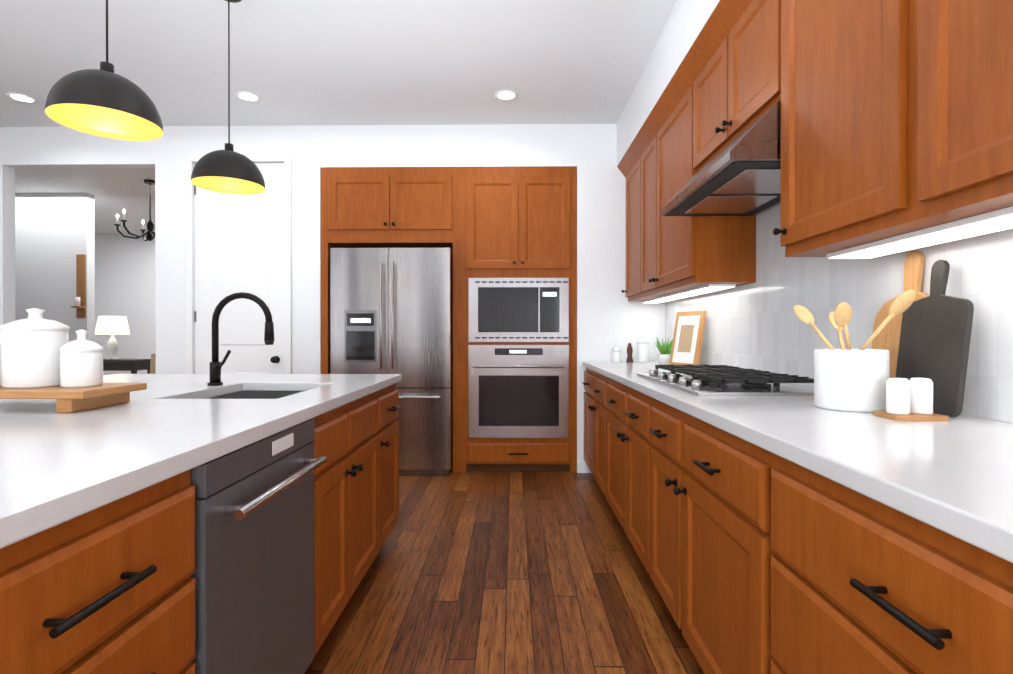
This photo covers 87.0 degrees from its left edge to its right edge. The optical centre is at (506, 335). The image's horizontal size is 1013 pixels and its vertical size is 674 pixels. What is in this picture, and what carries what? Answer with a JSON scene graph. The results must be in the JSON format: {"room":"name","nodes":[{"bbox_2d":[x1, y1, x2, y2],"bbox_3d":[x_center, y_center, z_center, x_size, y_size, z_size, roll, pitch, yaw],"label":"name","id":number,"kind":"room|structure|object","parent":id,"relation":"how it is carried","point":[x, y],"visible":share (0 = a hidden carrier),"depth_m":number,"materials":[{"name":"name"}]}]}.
{"room":"kitchen","nodes":[
{"label":"kitchen","id":0,"kind":"room"},
{"bbox_2d":[0,0,676,233],"bbox_3d":[-3.874,-1.758,1.012,10.490,0.080,16.400,0,0,1],"label":"ceiling","id":1,"kind":"structure","parent":0,"point":[377,62],"depth_m":3.34,"materials":[{"name":"paint"}]},
{"bbox_2d":[6,92,37,103],"bbox_3d":[-3.512,-1.723,3.868,0.176,0.008,0.176,0,0,1],"label":"recessed light","id":2,"kind":"object","parent":1,"relation":"in","point":[20,97],"visible":1,"depth_m":3.87,"materials":[{"name":"paint"}]},
{"bbox_2d":[45,0,162,140],"bbox_3d":[-1.391,-1.230,1.857,0.330,0.982,0.330,0,0,1],"label":"pendant light","id":3,"kind":"object","parent":1,"relation":"hanging from","point":[105,100],"visible":1,"depth_m":1.83,"materials":[{"name":"black metal"}]},
{"bbox_2d":[114,179,154,240],"bbox_3d":[-3.985,-1.395,5.965,0.659,0.680,0.674,0,0,1],"label":"chandelier","id":4,"kind":"object","parent":1,"relation":"hanging from","point":[150,233],"visible":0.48,"depth_m":5.93,"materials":[{"name":"black metal"}]},
{"bbox_2d":[191,0,264,194],"bbox_3d":[-1.381,-1.234,2.654,0.330,0.978,0.330,0,0,1],"label":"pendant light","id":5,"kind":"object","parent":1,"relation":"hanging from","point":[228,170],"visible":1,"depth_m":2.61,"materials":[{"name":"black metal"}]},
{"bbox_2d":[235,91,261,102],"bbox_3d":[-1.862,-1.723,3.846,0.176,0.008,0.176,0,0,1],"label":"recessed light","id":6,"kind":"object","parent":1,"relation":"in","point":[246,96],"visible":0.98,"depth_m":3.84,"materials":[{"name":"paint"}]},
{"bbox_2d":[494,89,517,100],"bbox_3d":[-0.002,-1.723,3.822,0.176,0.008,0.176,0,0,1],"label":"recessed light","id":7,"kind":"object","parent":1,"relation":"in","point":[506,95],"visible":1,"depth_m":3.82,"materials":[{"name":"paint"}]},
{"bbox_2d":[0,0,719,472],"bbox_3d":[-3.874,-0.293,1.017,10.490,2.850,16.400,0,0,1],"label":"wall","id":8,"kind":"structure","parent":0,"point":[138,282],"depth_m":4.39,"materials":[{"name":"paint"}]},
{"bbox_2d":[71,254,85,317],"bbox_3d":[-5.159,-0.602,6.428,0.100,0.770,0.100,0,0,1],"label":"sconce","id":9,"kind":"object","parent":8,"relation":"attached to","point":[80,302],"visible":0.98,"depth_m":6.46,"materials":[{"name":"brown wood"}]},
{"bbox_2d":[185,155,291,373],"bbox_3d":[-2.215,-0.182,4.385,1.365,2.605,0.021,0,0,1],"label":"door frame","id":10,"kind":"structure","parent":8,"relation":"attached to","point":[286,160],"depth_m":4.37,"materials":[{"name":"paint"}]},
{"bbox_2d":[194,163,283,373],"bbox_3d":[-2.202,-0.158,4.392,0.757,2.541,0.108,0,0,1],"label":"pantry door","id":11,"kind":"structure","parent":8,"relation":"in","point":[239,243],"depth_m":4.40,"materials":[{"name":"paint"}]},
{"bbox_2d":[324,167,463,254],"bbox_3d":[-0.950,-1.074,4.704,1.027,0.617,0.705,0,0,1],"label":"upper cabinet","id":12,"kind":"object","parent":8,"relation":"attached to","point":[365,207],"depth_m":4.36,"materials":[{"name":"brown wood"}]},
{"bbox_2d":[625,156,643,301],"bbox_3d":[1.128,-0.798,4.090,0.324,1.040,0.514,0,0,1],"label":"upper cabinet","id":13,"kind":"object","parent":8,"relation":"attached to","point":[631,172],"depth_m":4.17,"materials":[{"name":"brown wood"}]},
{"bbox_2d":[637,132,659,299],"bbox_3d":[1.122,-0.797,3.620,0.324,1.040,0.425,0,0,1],"label":"upper cabinet","id":14,"kind":"object","parent":8,"relation":"attached to","point":[645,153],"depth_m":3.73,"materials":[{"name":"brown wood"}]},
{"bbox_2d":[653,80,755,295],"bbox_3d":[1.114,-0.795,3.064,0.324,1.040,0.687,0,0,1],"label":"upper cabinet","id":15,"kind":"object","parent":8,"relation":"attached to","point":[689,252],"depth_m":2.88,"materials":[{"name":"brown wood"}]},
{"bbox_2d":[642,284,735,302],"bbox_3d":[1.144,-0.267,3.527,0.140,0.016,1.450,0,0,1],"label":"under-cabinet light","id":16,"kind":"object","parent":15,"relation":"attached to","point":[707,288],"depth_m":3.21,"materials":[{"name":"white plastic"}]},
{"bbox_2d":[660,99,780,215],"bbox_3d":[1.021,-0.708,2.276,0.491,0.215,0.886,0,0,1],"label":"range hood","id":17,"kind":"object","parent":8,"relation":"attached to","point":[740,175],"visible":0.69,"depth_m":2.10,"materials":[{"name":"silver metal"}]},
{"bbox_2d":[689,0,776,175],"bbox_3d":[1.104,-1.065,2.274,0.324,0.494,0.892,0,0,1],"label":"upper cabinet","id":18,"kind":"object","parent":8,"relation":"attached to","point":[734,84],"depth_m":2.21,"materials":[{"name":"brown wood"}]},
{"bbox_2d":[665,204,1012,422],"bbox_3d":[1.261,-0.327,1.500,0.007,1.086,5.698,0,0,1],"label":"backsplash","id":19,"kind":"structure","parent":8,"relation":"attached to","point":[758,324],"depth_m":2.04,"materials":[{"name":"tile"}]},
{"bbox_2d":[773,0,924,256],"bbox_3d":[1.095,-0.789,1.530,0.324,1.040,0.598,0,0,1],"label":"upper cabinet","id":20,"kind":"object","parent":8,"relation":"attached to","point":[896,117],"depth_m":1.52,"materials":[{"name":"brown wood"}]},
{"bbox_2d":[897,0,1012,227],"bbox_3d":[1.085,-0.787,0.790,0.324,1.040,0.883,0,0,1],"label":"upper cabinet","id":21,"kind":"object","parent":8,"relation":"attached to","point":[955,57],"depth_m":1.12,"materials":[{"name":"brown wood"}]},
{"bbox_2d":[826,206,1012,258],"bbox_3d":[1.105,-0.257,0.503,0.140,0.016,2.500,0,0,1],"label":"under-cabinet light","id":22,"kind":"object","parent":21,"relation":"attached to","point":[990,222],"depth_m":1.35,"materials":[{"name":"white plastic"}]},
{"bbox_2d":[304,467,703,673],"bbox_3d":[-3.874,1.162,1.022,10.490,0.060,16.400,0,0,1],"label":"floor","id":23,"kind":"structure","parent":0,"point":[506,572],"depth_m":2.34,"materials":[{"name":"brown wood"}]},
{"bbox_2d":[103,359,150,373],"bbox_3d":[-5.240,0.711,7.089,0.900,0.800,0.400,0,0,1],"label":"console table","id":24,"kind":"object","parent":23,"relation":"on","point":[133,366],"visible":0.25,"depth_m":6.92,"materials":[{"name":"brown wood"}]},
{"bbox_2d":[95,316,129,359],"bbox_3d":[-5.211,0.025,7.056,0.380,0.570,0.380,0,0,1],"label":"table lamp","id":25,"kind":"object","parent":24,"relation":"on","point":[112,325],"visible":0.98,"depth_m":6.96,"materials":[{"name":"white fabric"}]},
{"bbox_2d":[150,354,155,373],"bbox_3d":[-3.659,0.656,5.639,0.500,0.920,0.542,0,0,1],"label":"dining chair","id":26,"kind":"object","parent":23,"relation":"on","point":[153,365],"visible":0.04,"depth_m":5.84,"materials":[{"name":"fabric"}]},
{"bbox_2d":[0,384,399,673],"bbox_3d":[-1.374,0.695,0.837,1.594,0.875,4.238,0,0,1],"label":"kitchen island","id":27,"kind":"object","parent":23,"relation":"on","point":[109,588],"visible":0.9,"depth_m":0.93,"materials":[{"name":"brown wood"}]},
{"bbox_2d":[0,374,401,548],"bbox_3d":[-1.404,0.363,0.827,1.595,0.289,4.280,0,0,1],"label":"island countertop","id":28,"kind":"structure","parent":27,"relation":"on","point":[56,468],"depth_m":1.21,"materials":[{"name":"stone"}]},
{"bbox_2d":[0,383,146,411],"bbox_3d":[-1.604,0.184,1.619,0.855,0.062,0.260,0,0,1],"label":"tray","id":29,"kind":"object","parent":28,"relation":"on","point":[83,398],"visible":0.98,"depth_m":1.53,"materials":[{"name":"brown wood"}]},
{"bbox_2d":[0,337,0,385],"bbox_3d":[-1.606,0.056,1.609,0.161,0.193,0.161,0,0,1],"label":"medium canister","id":30,"kind":"object","parent":29,"relation":"on","point":[0,361],"visible":0.04,"depth_m":1.61,"materials":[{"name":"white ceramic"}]},
{"bbox_2d":[0,308,69,387],"bbox_3d":[-1.436,0.034,1.627,0.161,0.238,0.161,0,0,1],"label":"canister","id":31,"kind":"object","parent":29,"relation":"on","point":[33,342],"visible":0.94,"depth_m":1.57,"materials":[{"name":"white ceramic"}]},
{"bbox_2d":[59,329,103,387],"bbox_3d":[-1.294,0.066,1.625,0.107,0.173,0.107,0,0,1],"label":"canister","id":32,"kind":"object","parent":29,"relation":"on","point":[81,360],"visible":1,"depth_m":1.59,"materials":[{"name":"white ceramic"}]},
{"bbox_2d":[207,292,273,385],"bbox_3d":[-1.151,0.012,2.290,0.286,0.403,0.106,0,0,1],"label":"faucet","id":33,"kind":"object","parent":28,"relation":"on","point":[215,365],"visible":1,"depth_m":2.30,"materials":[{"name":"black metal"}]},
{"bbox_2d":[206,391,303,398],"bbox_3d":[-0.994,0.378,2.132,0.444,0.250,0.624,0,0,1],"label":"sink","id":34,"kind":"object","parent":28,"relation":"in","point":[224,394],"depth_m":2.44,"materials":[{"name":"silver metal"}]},
{"bbox_2d":[191,419,326,673],"bbox_3d":[-0.904,0.695,1.376,0.711,0.872,0.589,0,0,1],"label":"dishwasher","id":35,"kind":"object","parent":27,"relation":"in","point":[253,574],"visible":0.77,"depth_m":1.29,"materials":[{"name":"black metal"}]},
{"bbox_2d":[330,248,452,475],"bbox_3d":[-0.920,0.210,4.585,0.951,1.820,0.832,0,0,1],"label":"refrigerator","id":36,"kind":"object","parent":23,"relation":"on","point":[391,310],"visible":0.77,"depth_m":4.23,"materials":[{"name":"silver metal"}]},
{"bbox_2d":[464,167,576,472],"bbox_3d":[0.125,-0.132,4.694,0.904,2.502,0.705,0,0,1],"label":"tall cabinet","id":37,"kind":"object","parent":23,"relation":"on","point":[500,222],"depth_m":4.35,"materials":[{"name":"brown wood"}]},
{"bbox_2d":[468,278,568,341],"bbox_3d":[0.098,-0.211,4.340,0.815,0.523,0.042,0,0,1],"label":"microwave","id":38,"kind":"object","parent":37,"relation":"in","point":[518,309],"visible":1,"depth_m":4.32,"materials":[{"name":"silver metal"}]},
{"bbox_2d":[468,345,568,437],"bbox_3d":[0.097,0.452,4.313,0.815,0.757,0.101,0,0,1],"label":"wall oven","id":39,"kind":"object","parent":37,"relation":"in","point":[518,391],"visible":1,"depth_m":4.32,"materials":[{"name":"silver metal"}]},
{"bbox_2d":[583,368,590,470],"bbox_3d":[0.960,0.684,4.051,0.673,0.876,0.606,0,0,1],"label":"base cabinet","id":40,"kind":"object","parent":23,"relation":"on","point":[587,374],"depth_m":4.15,"materials":[{"name":"brown wood"}]},
{"bbox_2d":[582,361,1012,562],"bbox_3d":[0.923,0.235,1.505,0.682,0.038,5.697,0,0,1],"label":"countertop","id":41,"kind":"structure","parent":40,"relation":"on","point":[953,476],"depth_m":1.04,"materials":[{"name":"stone"}]},
{"bbox_2d":[612,343,620,361],"bbox_3d":[0.862,0.130,4.188,0.074,0.153,0.074,0,0,1],"label":"jar","id":42,"kind":"object","parent":41,"relation":"on","point":[616,353],"visible":1,"depth_m":4.16,"materials":[{"name":"white ceramic"}]},
{"bbox_2d":[626,343,632,361],"bbox_3d":[0.967,0.130,4.186,0.056,0.152,0.055,0,0,1],"label":"pepper mill","id":43,"kind":"object","parent":41,"relation":"on","point":[629,353],"visible":1,"depth_m":4.17,"materials":[{"name":"brown wood"}]},
{"bbox_2d":[637,335,648,362],"bbox_3d":[1.057,0.098,4.125,0.087,0.218,0.087,0,0,1],"label":"bottle","id":44,"kind":"object","parent":41,"relation":"on","point":[643,350],"visible":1,"depth_m":4.09,"materials":[{"name":"white ceramic"}]},
{"bbox_2d":[655,337,672,364],"bbox_3d":[1.159,0.106,3.885,0.146,0.202,0.128,0,0,1],"label":"potted plant","id":45,"kind":"object","parent":41,"relation":"on","point":[665,354],"visible":0.98,"depth_m":3.85,"materials":[{"name":"green plant"}]},
{"bbox_2d":[669,311,706,364],"bbox_3d":[1.179,0.025,3.481,0.084,0.368,0.270,0,0,-19],"label":"picture frame","id":46,"kind":"object","parent":41,"relation":"on","point":[687,338],"visible":0.88,"depth_m":3.46,"materials":[{"name":"brown wood"}]},
{"bbox_2d":[637,364,813,395],"bbox_3d":[0.921,0.200,2.382,0.455,0.096,0.950,0,0,1],"label":"cooktop","id":47,"kind":"object","parent":41,"relation":"in","point":[711,380],"visible":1,"depth_m":2.07,"materials":[{"name":"silver metal"}]},
{"bbox_2d":[793,290,915,411],"bbox_3d":[1.020,0.044,1.605,0.236,0.343,0.309,0,0,1],"label":"utensil crock","id":48,"kind":"object","parent":41,"relation":"on","point":[850,379],"visible":0.98,"depth_m":1.52,"materials":[{"name":"white ceramic"}]},
{"bbox_2d":[871,251,929,377],"bbox_3d":[1.233,-0.023,1.632,0.050,0.475,0.310,0,0,1],"label":"cutting board","id":49,"kind":"object","parent":41,"relation":"on","point":[887,337],"visible":0.35,"depth_m":1.67,"materials":[{"name":"beige wood"}]},
{"bbox_2d":[873,378,948,420],"bbox_3d":[1.064,0.163,1.407,0.135,0.106,0.105,0,0,1],"label":"pepper shaker","id":50,"kind":"object","parent":41,"relation":"on","point":[911,399],"visible":1,"depth_m":1.39,"materials":[{"name":"white ceramic"}]},
{"bbox_2d":[895,260,973,417],"bbox_3d":[1.192,0.001,1.493,0.061,0.428,0.235,0,0,1],"label":"cutting board","id":51,"kind":"object","parent":41,"relation":"on","point":[935,336],"visible":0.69,"depth_m":1.46,"materials":[{"name":"black wood"}]},
{"bbox_2d":[591,370,602,491],"bbox_3d":[0.953,0.686,3.523,0.673,0.876,0.451,0,0,1],"label":"base cabinet","id":52,"kind":"object","parent":23,"relation":"on","point":[596,378],"depth_m":3.67,"materials":[{"name":"brown wood"}]},
{"bbox_2d":[603,375,622,527],"bbox_3d":[0.947,0.688,2.996,0.673,0.876,0.602,0,0,1],"label":"base cabinet","id":53,"kind":"object","parent":23,"relation":"on","point":[612,389],"depth_m":3.07,"materials":[{"name":"brown wood"}]},
{"bbox_2d":[623,385,642,563],"bbox_3d":[0.940,0.690,2.469,0.673,0.876,0.452,0,0,1],"label":"base cabinet","id":54,"kind":"object","parent":23,"relation":"on","point":[632,399],"depth_m":2.56,"materials":[{"name":"brown wood"}]},
{"bbox_2d":[643,394,674,620],"bbox_3d":[0.934,0.691,2.030,0.673,0.876,0.427,0,0,1],"label":"base cabinet","id":55,"kind":"object","parent":23,"relation":"on","point":[658,417],"depth_m":2.10,"materials":[{"name":"brown wood"}]},
{"bbox_2d":[675,408,754,673],"bbox_3d":[0.927,0.693,1.512,0.673,0.876,0.608,0,0,1],"label":"base cabinet","id":56,"kind":"object","parent":23,"relation":"on","point":[754,559],"depth_m":1.53,"materials":[{"name":"brown wood"}]},
{"bbox_2d":[755,445,1012,673],"bbox_3d":[0.918,0.696,0.756,0.673,0.876,0.905,0,0,1],"label":"base cabinet","id":57,"kind":"object","parent":23,"relation":"on","point":[847,581],"depth_m":0.88,"materials":[{"name":"brown wood"}]}
]}

